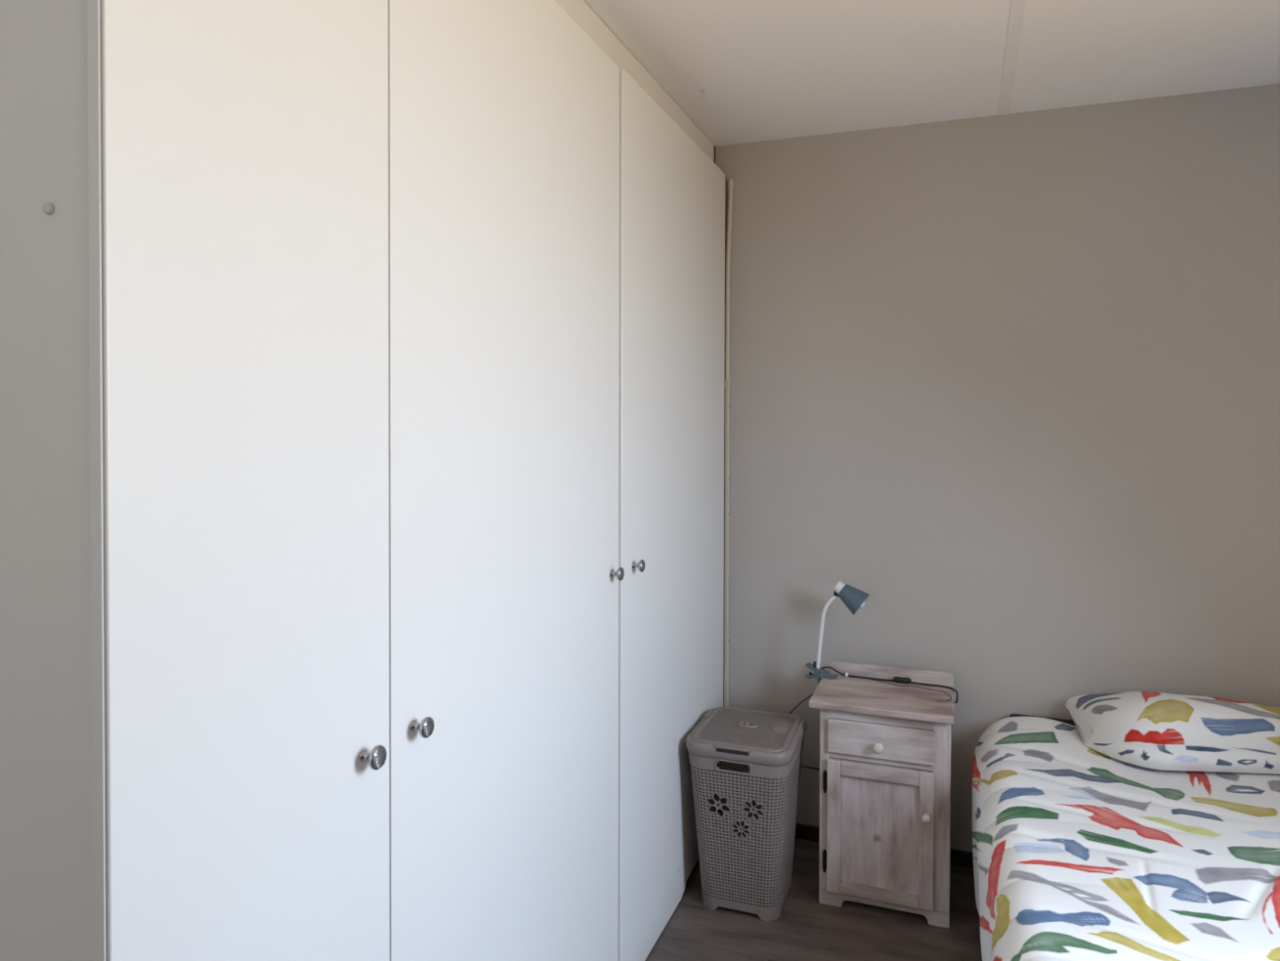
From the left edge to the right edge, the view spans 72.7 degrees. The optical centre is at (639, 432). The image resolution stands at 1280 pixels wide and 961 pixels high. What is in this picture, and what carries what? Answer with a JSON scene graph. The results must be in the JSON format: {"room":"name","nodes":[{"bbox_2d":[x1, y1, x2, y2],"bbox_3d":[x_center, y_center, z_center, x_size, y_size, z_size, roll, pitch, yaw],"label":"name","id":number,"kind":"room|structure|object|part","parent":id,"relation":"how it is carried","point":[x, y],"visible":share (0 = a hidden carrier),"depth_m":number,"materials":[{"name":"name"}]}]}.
{"room":"bedroom","nodes":[
{"label":"bedroom","id":0,"kind":"room"},
{"bbox_2d":[0,0,93,960],"bbox_3d":[-0.861,0.237,1.063,0.648,2.552,0.070,0,1,20],"label":"wall","id":1,"kind":"structure","parent":0,"point":[46,846],"depth_m":0.94,"materials":[{"name":"grey paint"}]},
{"bbox_2d":[42,202,54,214],"bbox_3d":[-0.635,-0.240,0.932,0.013,0.013,0.006,0,1,20],"label":"plug","id":2,"kind":"object","parent":1,"relation":"attached to","point":[48,208],"visible":1,"depth_m":0.93,"materials":[{"name":"grey paint"}]},
{"bbox_2d":[87,0,106,960],"bbox_3d":[-0.564,0.234,0.904,0.016,2.540,0.002,0,1,20],"label":"trim","id":3,"kind":"structure","parent":1,"relation":"attached to","point":[93,6],"depth_m":0.90,"materials":[{"name":"grey paint"}]},
{"bbox_2d":[644,830,982,960],"bbox_3d":[0.260,1.570,0.644,3.260,0.120,5.150,0,1,20],"label":"floor","id":4,"kind":"structure","parent":0,"point":[806,929],"depth_m":2.58,"materials":[{"name":"laminate"}]},
{"bbox_2d":[99,0,724,960],"bbox_3d":[-0.407,0.218,2.182,0.699,2.538,2.499,0,1,20],"label":"wardrobe","id":5,"kind":"object","parent":4,"relation":"on","point":[413,311],"visible":0.99,"depth_m":1.38,"materials":[{"name":"white paint"}]},
{"bbox_3d":[-0.477,0.288,1.127,0.016,2.418,0.471,0,1,20],"label":"door","id":6,"kind":"part","parent":5,"relation":"part of","materials":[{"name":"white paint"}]},
{"bbox_3d":[-0.395,0.478,1.282,0.035,0.036,0.036,0,1,20],"label":"knob","id":7,"kind":"part","parent":5,"relation":"part of","materials":[{"name":"silver metal"}]},
{"bbox_3d":[-0.351,0.474,1.399,0.035,0.034,0.034,0,1,20],"label":"knob","id":8,"kind":"part","parent":5,"relation":"part of","materials":[{"name":"silver metal"}]},
{"bbox_3d":[-0.228,0.279,1.797,0.016,2.418,0.951,0,1,20],"label":"door","id":9,"kind":"part","parent":5,"relation":"part of","materials":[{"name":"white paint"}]},
{"bbox_3d":[-0.058,0.355,2.186,0.034,0.034,0.034,0,1,20],"label":"knob","id":10,"kind":"part","parent":5,"relation":"part of","materials":[{"name":"silver metal"}]},
{"bbox_3d":[-0.004,0.355,2.314,0.034,0.034,0.034,0,1,20],"label":"knob","id":11,"kind":"part","parent":5,"relation":"part of","materials":[{"name":"silver metal"}]},
{"bbox_3d":[0.121,0.267,2.727,0.022,2.418,1.024,0,1,20],"label":"door","id":12,"kind":"part","parent":5,"relation":"part of","materials":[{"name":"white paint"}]},
{"bbox_2d":[685,706,807,920],"bbox_3d":[0.345,1.202,2.784,0.331,0.555,0.377,0,1,20],"label":"laundry hamper","id":13,"kind":"object","parent":4,"relation":"on","point":[771,744],"visible":1,"depth_m":2.65,"materials":[{"name":"beige plastic"}]},
{"bbox_3d":[0.280,1.008,2.617,0.114,0.038,0.009,0,1,20],"label":"grip frame","id":14,"kind":"part","parent":13,"relation":"part of","materials":[{"name":"beige plastic"}]},
{"bbox_3d":[0.345,1.458,2.789,0.236,0.004,0.256,0,1,20],"label":"plate","id":15,"kind":"part","parent":13,"relation":"part of","materials":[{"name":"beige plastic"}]},
{"bbox_3d":[0.346,0.950,2.782,0.298,0.017,0.342,0,1,20],"label":"lid","id":16,"kind":"part","parent":13,"relation":"part of","materials":[{"name":"beige plastic"}]},
{"bbox_2d":[808,660,955,928],"bbox_3d":[0.779,1.138,2.788,0.427,0.686,0.362,0,1,20],"label":"nightstand","id":17,"kind":"object","parent":4,"relation":"on","point":[886,748],"visible":0.99,"depth_m":2.67,"materials":[{"name":"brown wood"}]},
{"bbox_2d":[776,581,958,812],"bbox_3d":[0.743,0.961,2.937,0.624,0.915,0.266,0,1,20],"label":"lamp","id":18,"kind":"object","parent":17,"relation":"attached to","point":[854,598],"visible":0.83,"depth_m":2.92,"materials":[{"name":"blue metal"}]},
{"bbox_3d":[0.717,0.562,2.922,0.104,0.101,0.088,0,1,20],"label":"lamp shade","id":19,"kind":"part","parent":18,"relation":"part of","materials":[{"name":"blue metal"}]},
{"bbox_3d":[0.717,0.559,2.923,0.079,0.064,0.037,0,1,20],"label":"bulb","id":20,"kind":"part","parent":18,"relation":"part of","materials":[{"name":"white glass"}]},
{"bbox_3d":[0.772,1.109,2.995,0.641,0.618,0.181,1,1,29],"label":"power cord","id":21,"kind":"part","parent":18,"relation":"part of","materials":[{"name":"black plastic"}]},
{"bbox_2d":[893,675,911,683],"bbox_3d":[0.876,0.827,2.903,0.058,0.020,0.021,0,1,20],"label":"switch","id":22,"kind":"object","parent":18,"relation":"attached to","point":[897,679],"depth_m":2.90,"materials":[{"name":"black plastic"}]},
{"bbox_3d":[0.724,0.956,2.636,0.033,0.033,0.036,0,1,20],"label":"knob","id":23,"kind":"part","parent":17,"relation":"part of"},
{"bbox_3d":[0.733,1.415,2.666,0.233,0.034,0.023,0,1,20],"label":"door rail","id":24,"kind":"part","parent":17,"relation":"part of","materials":[{"name":"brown wood"}]},
{"bbox_3d":[0.736,1.230,2.670,0.235,0.338,0.005,0,1,20],"label":"door","id":25,"kind":"part","parent":17,"relation":"part of","materials":[{"name":"beige wood"}]},
{"bbox_3d":[0.734,1.041,2.661,0.233,0.043,0.023,0,1,20],"label":"door rail","id":26,"kind":"part","parent":17,"relation":"part of","materials":[{"name":"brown wood"}]},
{"bbox_3d":[0.739,1.007,2.671,0.307,0.018,0.016,0,1,20],"label":"rail","id":27,"kind":"part","parent":17,"relation":"part of","materials":[{"name":"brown wood"}]},
{"bbox_3d":[0.739,0.877,2.670,0.307,0.030,0.016,0,1,20],"label":"rail","id":28,"kind":"part","parent":17,"relation":"part of","materials":[{"name":"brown wood"}]},
{"bbox_3d":[0.737,0.946,2.662,0.318,0.104,0.024,0,1,20],"label":"drawer","id":29,"kind":"part","parent":17,"relation":"part of","materials":[{"name":"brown wood"}]},
{"bbox_3d":[0.849,1.154,2.942,0.351,0.590,0.006,0,1,20],"label":"panel","id":30,"kind":"part","parent":17,"relation":"part of","materials":[{"name":"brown wood"}]},
{"bbox_3d":[0.846,0.815,2.943,0.406,0.045,0.018,0,1,20],"label":"rail","id":31,"kind":"part","parent":17,"relation":"part of","materials":[{"name":"brown wood"}]},
{"bbox_3d":[0.852,1.148,2.587,0.027,0.027,0.036,0,1,20],"label":"knob","id":32,"kind":"part","parent":17,"relation":"part of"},
{"bbox_3d":[0.973,1.172,2.748,0.017,0.620,0.284,0,1,20],"label":"panel","id":33,"kind":"part","parent":17,"relation":"part of","materials":[{"name":"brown wood"}]},
{"bbox_2d":[1008,713,1075,725],"bbox_3d":[1.499,1.224,1.710,1.365,0.548,2.040,0,1,20],"label":"bed","id":34,"kind":"object","parent":4,"relation":"on","point":[1065,721],"visible":0.03,"depth_m":2.83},
{"bbox_2d":[971,716,1279,960],"bbox_3d":[1.455,1.201,1.713,1.486,0.548,1.998,0,1,20],"label":"duvet","id":35,"kind":"object","parent":34,"relation":"on","point":[1081,852],"visible":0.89,"depth_m":1.97,"materials":[{"name":"fabric"}]},
{"bbox_2d":[1065,691,1279,773],"bbox_3d":[1.659,0.851,2.513,0.740,0.174,0.358,0,1,20],"label":"pillow","id":36,"kind":"object","parent":35,"relation":"on","point":[1157,731],"visible":1,"depth_m":2.43,"materials":[{"name":"fabric"}]},
{"bbox_2d":[583,0,1279,146],"bbox_3d":[0.285,-1.109,0.600,3.300,0.162,5.150,0,1,20],"label":"ceiling","id":37,"kind":"structure","parent":0,"point":[766,69],"depth_m":2.42,"materials":[{"name":"white paint"}]},
{"bbox_2d":[715,83,1279,852],"bbox_3d":[1.143,0.165,2.991,3.260,2.652,0.100,0,1,20],"label":"wall","id":38,"kind":"structure","parent":0,"point":[1009,384],"depth_m":2.90,"materials":[{"name":"beige paint"}]},
{"bbox_2d":[723,178,733,810],"bbox_3d":[0.329,0.243,3.229,0.033,2.357,0.024,0,1,20],"label":"pipe","id":39,"kind":"object","parent":38,"relation":"attached to","point":[731,182],"visible":0.94,"depth_m":3.22,"materials":[{"name":"beige metal"}]},
{"bbox_2d":[734,816,973,868],"bbox_3d":[1.449,1.456,2.835,2.360,0.051,0.012,0,1,20],"label":"baseboard","id":40,"kind":"structure","parent":38,"relation":"attached to","point":[958,857],"depth_m":3.13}
]}

